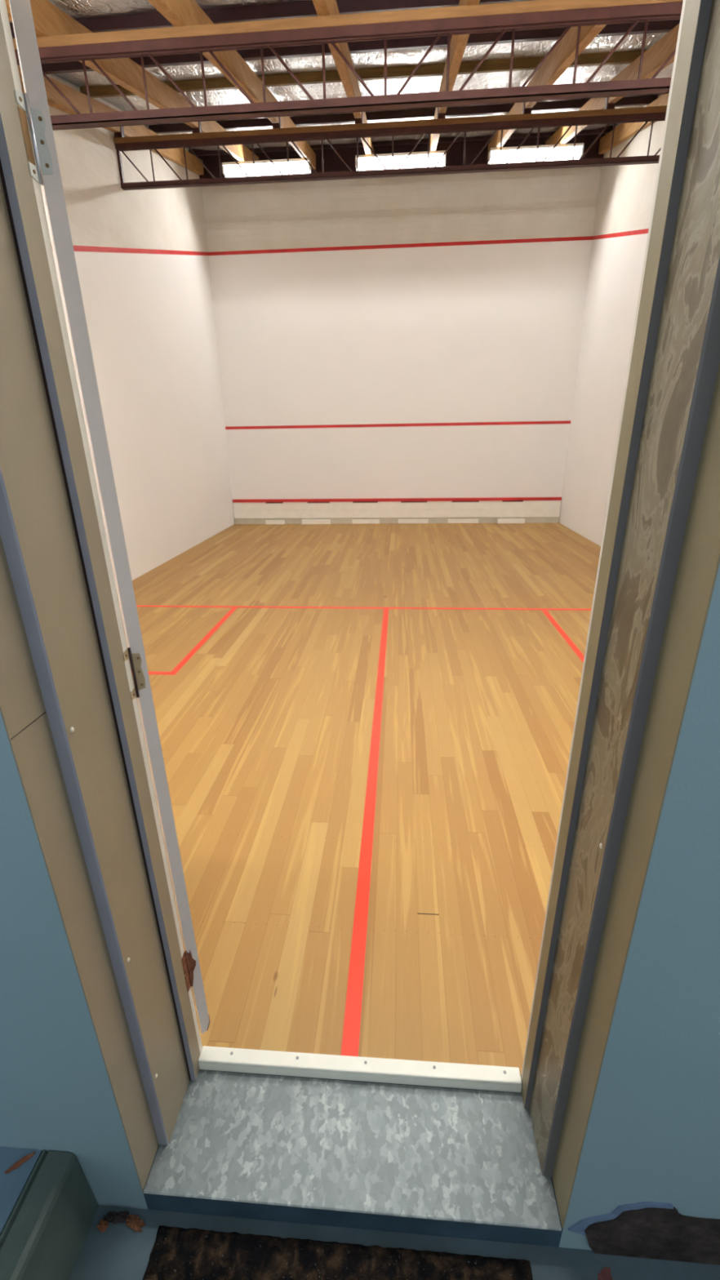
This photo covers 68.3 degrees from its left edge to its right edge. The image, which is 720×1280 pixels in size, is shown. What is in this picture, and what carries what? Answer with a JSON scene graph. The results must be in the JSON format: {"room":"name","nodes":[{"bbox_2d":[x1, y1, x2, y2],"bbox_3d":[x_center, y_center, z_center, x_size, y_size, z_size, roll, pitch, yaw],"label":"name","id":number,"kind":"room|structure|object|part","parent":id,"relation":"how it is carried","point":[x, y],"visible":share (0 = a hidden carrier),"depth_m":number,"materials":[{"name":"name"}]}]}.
{"room":"squash court entrance","nodes":[
{"label":"squash court entrance","id":0,"kind":"room"},
{"bbox_2d":[0,1146,42,1235],"bbox_3d":[-1.582,1.768,0.267,1.500,0.303,2.365,1,21,4],"label":"floor","id":1,"kind":"structure","parent":0,"point":[12,1184],"depth_m":1.21,"materials":[{"name":"blue paint"}]},
{"bbox_2d":[4,1151,35,1173],"bbox_3d":[-0.789,1.212,1.232,0.061,0.007,0.012,-17,27,-36],"label":"debris","id":2,"kind":"object","parent":1,"relation":"on","point":[24,1159],"visible":1,"depth_m":1.23,"materials":[{"name":"brown plant"}]},
{"bbox_2d":[26,74,235,586],"bbox_3d":[-3.013,-3.371,5.279,0.202,6.008,9.890,1,21,4],"label":"wall","id":3,"kind":"structure","parent":0,"point":[141,255],"depth_m":7.05,"materials":[{"name":"white paint"}]},
{"bbox_2d":[17,65,204,175],"bbox_3d":[-2.893,-4.764,4.575,0.075,2.620,9.590,1,21,4],"label":"rafter","id":4,"kind":"object","parent":3,"relation":"attached to","point":[79,100],"visible":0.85,"depth_m":5.61,"materials":[{"name":"brown wood"}]},
{"bbox_2d":[12,0,683,131],"bbox_3d":[0.164,-3.708,3.413,6.396,0.440,0.090,1,21,4],"label":"roof truss","id":5,"kind":"object","parent":3,"relation":"attached to","point":[503,17],"visible":0.88,"depth_m":3.39,"materials":[{"name":"red metal"}]},
{"bbox_3d":[-2.020,-3.693,3.586,0.332,0.351,0.017,1,21,4],"label":"web rod","id":6,"kind":"part","parent":5,"relation":"part of","materials":[{"name":"red metal"}]},
{"bbox_3d":[-1.830,-3.690,3.573,0.016,0.339,0.016,-8,22,-17],"label":"web rod","id":7,"kind":"part","parent":5,"relation":"part of","materials":[{"name":"red metal"}]},
{"bbox_3d":[-1.621,-3.688,3.558,0.332,0.351,0.017,1,21,4],"label":"web rod","id":8,"kind":"part","parent":5,"relation":"part of","materials":[{"name":"red metal"}]},
{"bbox_3d":[-1.431,-3.686,3.544,0.016,0.339,0.016,-8,22,-17],"label":"web rod","id":9,"kind":"part","parent":5,"relation":"part of","materials":[{"name":"red metal"}]},
{"bbox_3d":[-1.222,-3.683,3.529,0.332,0.351,0.017,1,21,4],"label":"web rod","id":10,"kind":"part","parent":5,"relation":"part of","materials":[{"name":"red metal"}]},
{"bbox_3d":[-1.032,-3.681,3.515,0.016,0.339,0.016,10,24,25],"label":"web rod","id":11,"kind":"part","parent":5,"relation":"part of","materials":[{"name":"red metal"}]},
{"bbox_3d":[-0.823,-3.678,3.500,0.332,0.351,0.017,1,21,4],"label":"web rod","id":12,"kind":"part","parent":5,"relation":"part of","materials":[{"name":"red metal"}]},
{"bbox_3d":[-0.633,-3.676,3.486,0.016,0.339,0.016,10,24,25],"label":"web rod","id":13,"kind":"part","parent":5,"relation":"part of","materials":[{"name":"red metal"}]},
{"bbox_3d":[-0.424,-3.674,3.471,0.332,0.351,0.017,1,21,4],"label":"web rod","id":14,"kind":"part","parent":5,"relation":"part of","materials":[{"name":"red metal"}]},
{"bbox_3d":[-0.234,-3.671,3.458,0.016,0.339,0.016,-8,22,-17],"label":"web rod","id":15,"kind":"part","parent":5,"relation":"part of","materials":[{"name":"red metal"}]},
{"bbox_3d":[0.161,-3.889,3.342,6.396,0.050,0.090,1,21,4],"label":"timber plate","id":16,"kind":"part","parent":5,"relation":"part of","materials":[{"name":"brown wood"}]},
{"bbox_3d":[-0.025,-3.669,3.442,0.332,0.351,0.017,1,21,4],"label":"web rod","id":17,"kind":"part","parent":5,"relation":"part of","materials":[{"name":"red metal"}]},
{"bbox_3d":[0.165,-3.666,3.429,0.016,0.339,0.016,-8,22,-17],"label":"web rod","id":18,"kind":"part","parent":5,"relation":"part of","materials":[{"name":"red metal"}]},
{"bbox_3d":[0.354,-3.664,3.415,0.332,0.351,0.017,1,21,4],"label":"web rod","id":19,"kind":"part","parent":5,"relation":"part of","materials":[{"name":"red metal"}]},
{"bbox_3d":[0.564,-3.662,3.400,0.016,0.339,0.016,-8,22,-17],"label":"web rod","id":20,"kind":"part","parent":5,"relation":"part of","materials":[{"name":"red metal"}]},
{"bbox_3d":[0.753,-3.659,3.386,0.332,0.351,0.017,1,21,4],"label":"web rod","id":21,"kind":"part","parent":5,"relation":"part of","materials":[{"name":"red metal"}]},
{"bbox_3d":[0.963,-3.657,3.371,0.016,0.339,0.016,-8,22,-17],"label":"web rod","id":22,"kind":"part","parent":5,"relation":"part of","materials":[{"name":"red metal"}]},
{"bbox_3d":[1.152,-3.655,3.358,0.332,0.351,0.017,1,21,4],"label":"web rod","id":23,"kind":"part","parent":5,"relation":"part of","materials":[{"name":"red metal"}]},
{"bbox_3d":[1.361,-3.652,3.342,0.016,0.339,0.016,-8,22,-17],"label":"web rod","id":24,"kind":"part","parent":5,"relation":"part of","materials":[{"name":"red metal"}]},
{"bbox_3d":[1.551,-3.650,3.329,0.332,0.351,0.017,1,21,4],"label":"web rod","id":25,"kind":"part","parent":5,"relation":"part of","materials":[{"name":"red metal"}]},
{"bbox_3d":[1.760,-3.647,3.314,0.016,0.339,0.016,-8,22,-17],"label":"web rod","id":26,"kind":"part","parent":5,"relation":"part of","materials":[{"name":"red metal"}]},
{"bbox_3d":[1.950,-3.645,3.300,0.332,0.351,0.017,1,21,4],"label":"web rod","id":27,"kind":"part","parent":5,"relation":"part of","materials":[{"name":"red metal"}]},
{"bbox_2d":[113,97,666,190],"bbox_3d":[0.370,-5.594,5.950,6.396,0.620,0.095,1,21,4],"label":"roof truss","id":28,"kind":"object","parent":3,"relation":"attached to","point":[609,115],"visible":0.86,"depth_m":5.95,"materials":[{"name":"red metal"}]},
{"bbox_3d":[-2.804,-5.535,6.220,0.028,0.410,0.040,1,21,4],"label":"post","id":29,"kind":"part","parent":28,"relation":"part of","materials":[{"name":"red metal"}]},
{"bbox_3d":[-2.610,-5.515,6.213,0.333,0.370,0.017,1,21,4],"label":"web rod","id":30,"kind":"part","parent":28,"relation":"part of","materials":[{"name":"red metal"}]},
{"bbox_3d":[-2.421,-5.513,6.199,0.016,0.359,0.016,-8,22,-17],"label":"web rod","id":31,"kind":"part","parent":28,"relation":"part of","materials":[{"name":"red metal"}]},
{"bbox_3d":[-2.212,-5.510,6.184,0.333,0.370,0.017,1,21,4],"label":"web rod","id":32,"kind":"part","parent":28,"relation":"part of","materials":[{"name":"red metal"}]},
{"bbox_3d":[-2.022,-5.508,6.171,0.016,0.359,0.016,-8,22,-17],"label":"web rod","id":33,"kind":"part","parent":28,"relation":"part of","materials":[{"name":"red metal"}]},
{"bbox_3d":[-1.812,-5.505,6.155,0.333,0.370,0.017,1,21,4],"label":"web rod","id":34,"kind":"part","parent":28,"relation":"part of","materials":[{"name":"red metal"}]},
{"bbox_3d":[-1.623,-5.503,6.142,0.016,0.359,0.016,-8,22,-17],"label":"web rod","id":35,"kind":"part","parent":28,"relation":"part of","materials":[{"name":"red metal"}]},
{"bbox_3d":[-1.414,-5.501,6.127,0.333,0.370,0.017,1,21,4],"label":"web rod","id":36,"kind":"part","parent":28,"relation":"part of","materials":[{"name":"red metal"}]},
{"bbox_3d":[-1.224,-5.498,6.113,0.016,0.359,0.016,10,24,25],"label":"web rod","id":37,"kind":"part","parent":28,"relation":"part of","materials":[{"name":"red metal"}]},
{"bbox_3d":[-1.015,-5.496,6.098,0.333,0.370,0.017,1,21,4],"label":"web rod","id":38,"kind":"part","parent":28,"relation":"part of","materials":[{"name":"red metal"}]},
{"bbox_3d":[-0.825,-5.494,6.084,0.016,0.359,0.016,10,24,25],"label":"web rod","id":39,"kind":"part","parent":28,"relation":"part of","materials":[{"name":"red metal"}]},
{"bbox_3d":[-0.616,-5.491,6.069,0.333,0.370,0.017,1,21,4],"label":"web rod","id":40,"kind":"part","parent":28,"relation":"part of","materials":[{"name":"red metal"}]},
{"bbox_3d":[-0.426,-5.489,6.056,0.016,0.359,0.016,10,24,25],"label":"web rod","id":41,"kind":"part","parent":28,"relation":"part of","materials":[{"name":"red metal"}]},
{"bbox_3d":[-0.217,-5.486,6.040,0.333,0.370,0.017,1,21,4],"label":"web rod","id":42,"kind":"part","parent":28,"relation":"part of","materials":[{"name":"red metal"}]},
{"bbox_3d":[-0.027,-5.484,6.027,0.016,0.359,0.016,10,24,25],"label":"web rod","id":43,"kind":"part","parent":28,"relation":"part of","materials":[{"name":"red metal"}]},
{"bbox_3d":[0.182,-5.481,6.012,0.333,0.370,0.017,1,21,4],"label":"web rod","id":44,"kind":"part","parent":28,"relation":"part of","materials":[{"name":"red metal"}]},
{"bbox_3d":[0.368,-5.712,5.907,6.396,0.050,0.090,1,21,4],"label":"timber plate","id":45,"kind":"part","parent":28,"relation":"part of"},
{"bbox_3d":[0.372,-5.479,5.998,0.016,0.359,0.016,-8,22,-17],"label":"web rod","id":46,"kind":"part","parent":28,"relation":"part of","materials":[{"name":"red metal"}]},
{"bbox_3d":[0.561,-5.477,5.984,0.333,0.370,0.017,1,21,4],"label":"web rod","id":47,"kind":"part","parent":28,"relation":"part of","materials":[{"name":"red metal"}]},
{"bbox_3d":[0.771,-5.474,5.969,0.016,0.359,0.016,-8,22,-17],"label":"web rod","id":48,"kind":"part","parent":28,"relation":"part of","materials":[{"name":"red metal"}]},
{"bbox_3d":[0.960,-5.472,5.955,0.333,0.370,0.017,1,21,4],"label":"web rod","id":49,"kind":"part","parent":28,"relation":"part of","materials":[{"name":"red metal"}]},
{"bbox_3d":[1.169,-5.470,5.940,0.016,0.359,0.016,-8,22,-17],"label":"web rod","id":50,"kind":"part","parent":28,"relation":"part of","materials":[{"name":"red metal"}]},
{"bbox_3d":[1.359,-5.467,5.927,0.333,0.370,0.017,1,21,4],"label":"web rod","id":51,"kind":"part","parent":28,"relation":"part of","materials":[{"name":"red metal"}]},
{"bbox_3d":[1.568,-5.465,5.912,0.016,0.359,0.016,-8,22,-17],"label":"web rod","id":52,"kind":"part","parent":28,"relation":"part of","materials":[{"name":"red metal"}]},
{"bbox_3d":[1.758,-5.463,5.898,0.333,0.370,0.017,1,21,4],"label":"web rod","id":53,"kind":"part","parent":28,"relation":"part of","materials":[{"name":"red metal"}]},
{"bbox_3d":[1.967,-5.460,5.883,0.016,0.359,0.016,-8,22,-17],"label":"web rod","id":54,"kind":"part","parent":28,"relation":"part of","materials":[{"name":"red metal"}]},
{"bbox_3d":[2.157,-5.458,5.869,0.333,0.370,0.017,1,21,4],"label":"web rod","id":55,"kind":"part","parent":28,"relation":"part of","materials":[{"name":"red metal"}]},
{"bbox_3d":[2.366,-5.455,5.854,0.016,0.359,0.016,10,24,25],"label":"web rod","id":56,"kind":"part","parent":28,"relation":"part of","materials":[{"name":"red metal"}]},
{"bbox_3d":[2.556,-5.453,5.840,0.333,0.370,0.017,1,21,4],"label":"web rod","id":57,"kind":"part","parent":28,"relation":"part of","materials":[{"name":"red metal"}]},
{"bbox_3d":[2.765,-5.451,5.825,0.016,0.359,0.016,10,24,25],"label":"web rod","id":58,"kind":"part","parent":28,"relation":"part of","materials":[{"name":"red metal"}]},
{"bbox_3d":[2.955,-5.448,5.812,0.333,0.370,0.017,1,21,4],"label":"web rod","id":59,"kind":"part","parent":28,"relation":"part of","materials":[{"name":"red metal"}]},
{"bbox_3d":[3.164,-5.446,5.796,0.016,0.359,0.016,-8,22,-17],"label":"web rod","id":60,"kind":"part","parent":28,"relation":"part of","materials":[{"name":"red metal"}]},
{"bbox_2d":[8,0,673,150],"bbox_3d":[0.240,-4.880,4.272,6.800,2.606,10.300,1,21,4],"label":"ceiling","id":61,"kind":"structure","parent":0,"point":[73,8],"depth_m":5.17,"materials":[{"name":"silver metal"}]},
{"bbox_2d":[4,0,258,161],"bbox_3d":[-1.980,-4.753,4.509,0.075,2.620,9.590,1,21,4],"label":"rafter","id":62,"kind":"object","parent":61,"relation":"attached to","point":[49,20],"visible":0.64,"depth_m":4.45,"materials":[{"name":"brown wood"}]},
{"bbox_2d":[222,157,311,177],"bbox_3d":[-1.371,-6.904,7.810,1.298,0.230,0.133,1,21,4],"label":"fluorescent light","id":63,"kind":"object","parent":62,"relation":"attached to","point":[296,166],"visible":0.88,"depth_m":7.78,"materials":[{"name":"white plastic"}]},
{"bbox_2d":[147,0,315,168],"bbox_3d":[-1.063,-4.742,4.443,0.075,2.620,9.590,1,21,4],"label":"rafter","id":64,"kind":"object","parent":61,"relation":"attached to","point":[178,13],"visible":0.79,"depth_m":4.29,"materials":[{"name":"brown wood"}]},
{"bbox_2d":[9,0,535,38],"bbox_3d":[0.201,-4.537,3.785,6.380,0.098,0.072,1,21,4],"label":"purlin","id":65,"kind":"object","parent":61,"relation":"attached to","point":[296,9],"visible":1,"depth_m":3.82,"materials":[{"name":"wood"}]},
{"bbox_2d":[311,0,373,155],"bbox_3d":[-0.140,-4.731,4.376,0.075,2.620,9.590,1,21,4],"label":"rafter","id":66,"kind":"object","parent":61,"relation":"attached to","point":[322,7],"visible":0.64,"depth_m":4.35,"materials":[{"name":"brown wood"}]},
{"bbox_2d":[40,19,679,74],"bbox_3d":[0.259,-5.067,4.510,6.380,0.098,0.072,1,21,4],"label":"purlin","id":67,"kind":"object","parent":61,"relation":"attached to","point":[661,26],"visible":0.33,"depth_m":4.50,"materials":[{"name":"wood"}]},
{"bbox_2d":[80,49,646,97],"bbox_3d":[0.319,-5.603,5.243,6.380,0.098,0.072,1,21,4],"label":"purlin","id":68,"kind":"object","parent":61,"relation":"attached to","point":[620,57],"visible":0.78,"depth_m":5.22,"materials":[{"name":"brown wood"}]},
{"bbox_2d":[188,124,615,155],"bbox_3d":[0.541,-7.519,8.007,6.380,0.096,0.072,1,21,4],"label":"purlin","id":69,"kind":"object","parent":61,"relation":"attached to","point":[592,131],"visible":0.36,"depth_m":7.98,"materials":[{"name":"wood"}]},
{"bbox_2d":[148,94,657,133],"bbox_3d":[0.437,-6.635,6.714,6.380,0.096,0.072,1,21,4],"label":"purlin","id":70,"kind":"object","parent":61,"relation":"attached to","point":[639,100],"visible":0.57,"depth_m":6.68,"materials":[{"name":"wood"}]},
{"bbox_2d":[429,0,479,151],"bbox_3d":[0.777,-4.720,4.310,0.075,2.620,9.590,1,21,4],"label":"rafter","id":71,"kind":"object","parent":61,"relation":"attached to","point":[458,43],"visible":0.46,"depth_m":4.33,"materials":[{"name":"brown wood"}]},
{"bbox_2d":[355,150,446,170],"bbox_3d":[0.584,-6.880,7.669,1.298,0.230,0.133,1,21,4],"label":"fluorescent light","id":72,"kind":"object","parent":71,"relation":"attached to","point":[416,159],"visible":0.74,"depth_m":7.64,"materials":[{"name":"white plastic"}]},
{"bbox_2d":[487,24,606,159],"bbox_3d":[1.700,-4.709,4.244,0.075,2.620,9.590,1,21,4],"label":"rafter","id":73,"kind":"object","parent":61,"relation":"attached to","point":[563,55],"visible":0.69,"depth_m":4.59,"materials":[{"name":"brown wood"}]},
{"bbox_2d":[545,22,679,145],"bbox_3d":[2.567,-4.698,4.181,0.075,2.620,9.590,1,21,4],"label":"rafter","id":74,"kind":"object","parent":61,"relation":"attached to","point":[654,57],"visible":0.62,"depth_m":4.92,"materials":[{"name":"brown wood"}]},
{"bbox_2d":[488,142,583,164],"bbox_3d":[2.484,-6.857,7.532,1.298,0.230,0.133,1,21,4],"label":"fluorescent light","id":75,"kind":"object","parent":74,"relation":"attached to","point":[561,152],"visible":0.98,"depth_m":7.50,"materials":[{"name":"white plastic"}]},
{"bbox_2d":[115,522,600,1075],"bbox_3d":[0.315,-0.526,6.030,6.400,0.061,9.690,1,21,4],"label":"floor","id":76,"kind":"structure","parent":0,"point":[366,730],"depth_m":2.86,"materials":[{"name":"brown wood"}]},
{"bbox_2d":[265,520,284,524],"bbox_3d":[-1.696,-2.352,10.609,0.382,0.075,0.038,1,21,4],"label":"foam block","id":77,"kind":"object","parent":76,"relation":"on","point":[267,522],"visible":1,"depth_m":10.59,"materials":[{"name":"white plastic"}]},
{"bbox_2d":[302,519,330,524],"bbox_3d":[-0.870,-2.346,10.548,0.573,0.085,0.038,1,21,4],"label":"foam block","id":78,"kind":"object","parent":76,"relation":"on","point":[322,521],"visible":1,"depth_m":10.53,"materials":[{"name":"white plastic"}]},
{"bbox_2d":[198,1045,521,1092],"bbox_3d":[-0.008,1.220,1.513,0.912,0.041,0.041,1,21,4],"label":"threshold strip","id":79,"kind":"object","parent":76,"relation":"on","point":[490,1077],"visible":1,"depth_m":1.50,"materials":[{"name":"beige paint"}]},
{"bbox_2d":[232,497,561,524],"bbox_3d":[0.654,-2.528,10.408,6.376,0.480,0.047,1,21,4],"label":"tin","id":80,"kind":"object","parent":76,"relation":"on","point":[533,509],"visible":1,"depth_m":10.38,"materials":[{"name":"white paint"}]},
{"bbox_3d":[0.658,-2.360,10.482,6.376,0.113,0.031,1,21,4],"label":"board","id":81,"kind":"part","parent":80,"relation":"part of","materials":[{"name":"beige wood"}]},
{"bbox_2d":[497,518,524,523],"bbox_3d":[2.925,-2.301,10.274,0.509,0.085,0.038,1,21,4],"label":"foam block","id":82,"kind":"object","parent":76,"relation":"on","point":[508,520],"visible":1,"depth_m":10.26,"materials":[{"name":"white plastic"}]},
{"bbox_2d":[0,564,719,1265],"bbox_3d":[-0.067,-0.254,0.787,6.800,3.485,0.301,1,21,4],"label":"wall","id":83,"kind":"structure","parent":0,"point":[646,1184],"depth_m":1.05,"materials":[{"name":"blue paint"}]},
{"bbox_2d":[0,0,202,1191],"bbox_3d":[-0.512,0.188,1.001,0.047,2.350,0.303,1,21,4],"label":"door frame","id":84,"kind":"structure","parent":83,"relation":"attached to","point":[72,722],"depth_m":0.95,"materials":[{"name":"beige paint"}]},
{"bbox_2d":[8,0,209,1034],"bbox_3d":[-0.641,-0.016,1.487,0.043,2.198,0.861,-10,23,-23],"label":"door","id":85,"kind":"structure","parent":83,"relation":"in","point":[33,102],"depth_m":0.97,"materials":[{"name":"grey paint"}]},
{"bbox_2d":[143,1070,561,1231],"bbox_3d":[-0.022,1.298,1.376,0.989,0.004,0.269,1,21,4],"label":"sheet","id":86,"kind":"object","parent":83,"relation":"on","point":[420,1152],"visible":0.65,"depth_m":1.35,"materials":[{"name":"metal"}]},
{"bbox_2d":[520,0,719,1228],"bbox_3d":[0.439,0.203,0.925,0.040,2.350,0.288,1,21,4],"label":"door frame","id":87,"kind":"structure","parent":83,"relation":"attached to","point":[659,562],"depth_m":0.81,"materials":[{"name":"beige paint"}]},
{"bbox_2d":[69,1204,719,1279],"bbox_3d":[0.613,1.898,0.149,2.900,0.080,2.365,1,21,4],"label":"floor","id":88,"kind":"structure","parent":0,"point":[119,1252],"depth_m":1.25,"materials":[{"name":"blue concrete"}]},
{"bbox_2d":[0,1150,97,1279],"bbox_3d":[-0.788,1.739,0.193,0.095,0.227,2.363,1,21,4],"label":"bench","id":89,"kind":"object","parent":88,"relation":"on","point":[43,1237],"visible":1,"depth_m":1.18,"materials":[{"name":"green paint"}]},
{"bbox_2d":[97,1218,108,1231],"bbox_3d":[-0.625,1.425,1.291,0.027,0.010,0.019,1,21,4],"label":"debris","id":90,"kind":"object","parent":88,"relation":"on","point":[103,1224],"visible":1,"depth_m":1.29,"materials":[{"name":"orange plant"}]},
{"bbox_2d":[102,1210,128,1223],"bbox_3d":[-0.598,1.417,1.304,0.064,0.014,0.020,-1,21,-1],"label":"debris","id":91,"kind":"object","parent":88,"relation":"on","point":[113,1217],"visible":1,"depth_m":1.30,"materials":[{"name":"black plant"}]},
{"bbox_2d":[125,1214,145,1231],"bbox_3d":[-0.553,1.420,1.296,0.061,0.012,0.025,5,22,15],"label":"debris","id":92,"kind":"object","parent":88,"relation":"on","point":[133,1222],"visible":1,"depth_m":1.29,"materials":[{"name":"orange plant"}]},
{"bbox_2d":[142,1226,533,1279],"bbox_3d":[-0.072,1.550,0.938,0.889,0.014,0.692,1,21,4],"label":"door mat","id":93,"kind":"object","parent":88,"relation":"on","point":[176,1253],"visible":1,"depth_m":1.23,"materials":[{"name":"brown fabric"}]},
{"bbox_2d":[597,1266,613,1279],"bbox_3d":[0.558,1.448,1.193,0.037,0.001,0.052,-3,21,-6],"label":"paint stain","id":94,"kind":"object","parent":88,"relation":"on","point":[605,1274],"visible":1,"depth_m":1.21,"materials":[{"name":"red paint"}]},
{"bbox_2d":[201,166,601,522],"bbox_3d":[0.623,-5.071,9.550,6.400,5.962,0.202,1,21,4],"label":"wall","id":95,"kind":"structure","parent":0,"point":[413,336],"depth_m":9.30,"materials":[{"name":"white paint"}]},
{"bbox_2d":[197,133,605,178],"bbox_3d":[0.571,-7.592,8.414,6.380,0.365,0.082,1,21,4],"label":"roof beam","id":96,"kind":"structure","parent":95,"relation":"attached to","point":[332,162],"depth_m":8.33,"materials":[{"name":"wood"}]},
{"bbox_2d":[559,93,665,546],"bbox_3d":[3.567,-3.293,4.805,0.202,6.008,9.890,1,21,4],"label":"wall","id":97,"kind":"structure","parent":0,"point":[625,195],"depth_m":7.99,"materials":[{"name":"white paint"}]},
{"bbox_2d":[598,93,669,154],"bbox_3d":[3.380,-4.689,4.122,0.075,2.620,9.590,1,21,4],"label":"rafter","id":98,"kind":"object","parent":97,"relation":"attached to","point":[623,131],"visible":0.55,"depth_m":7.23,"materials":[{"name":"brown wood"}]}
]}

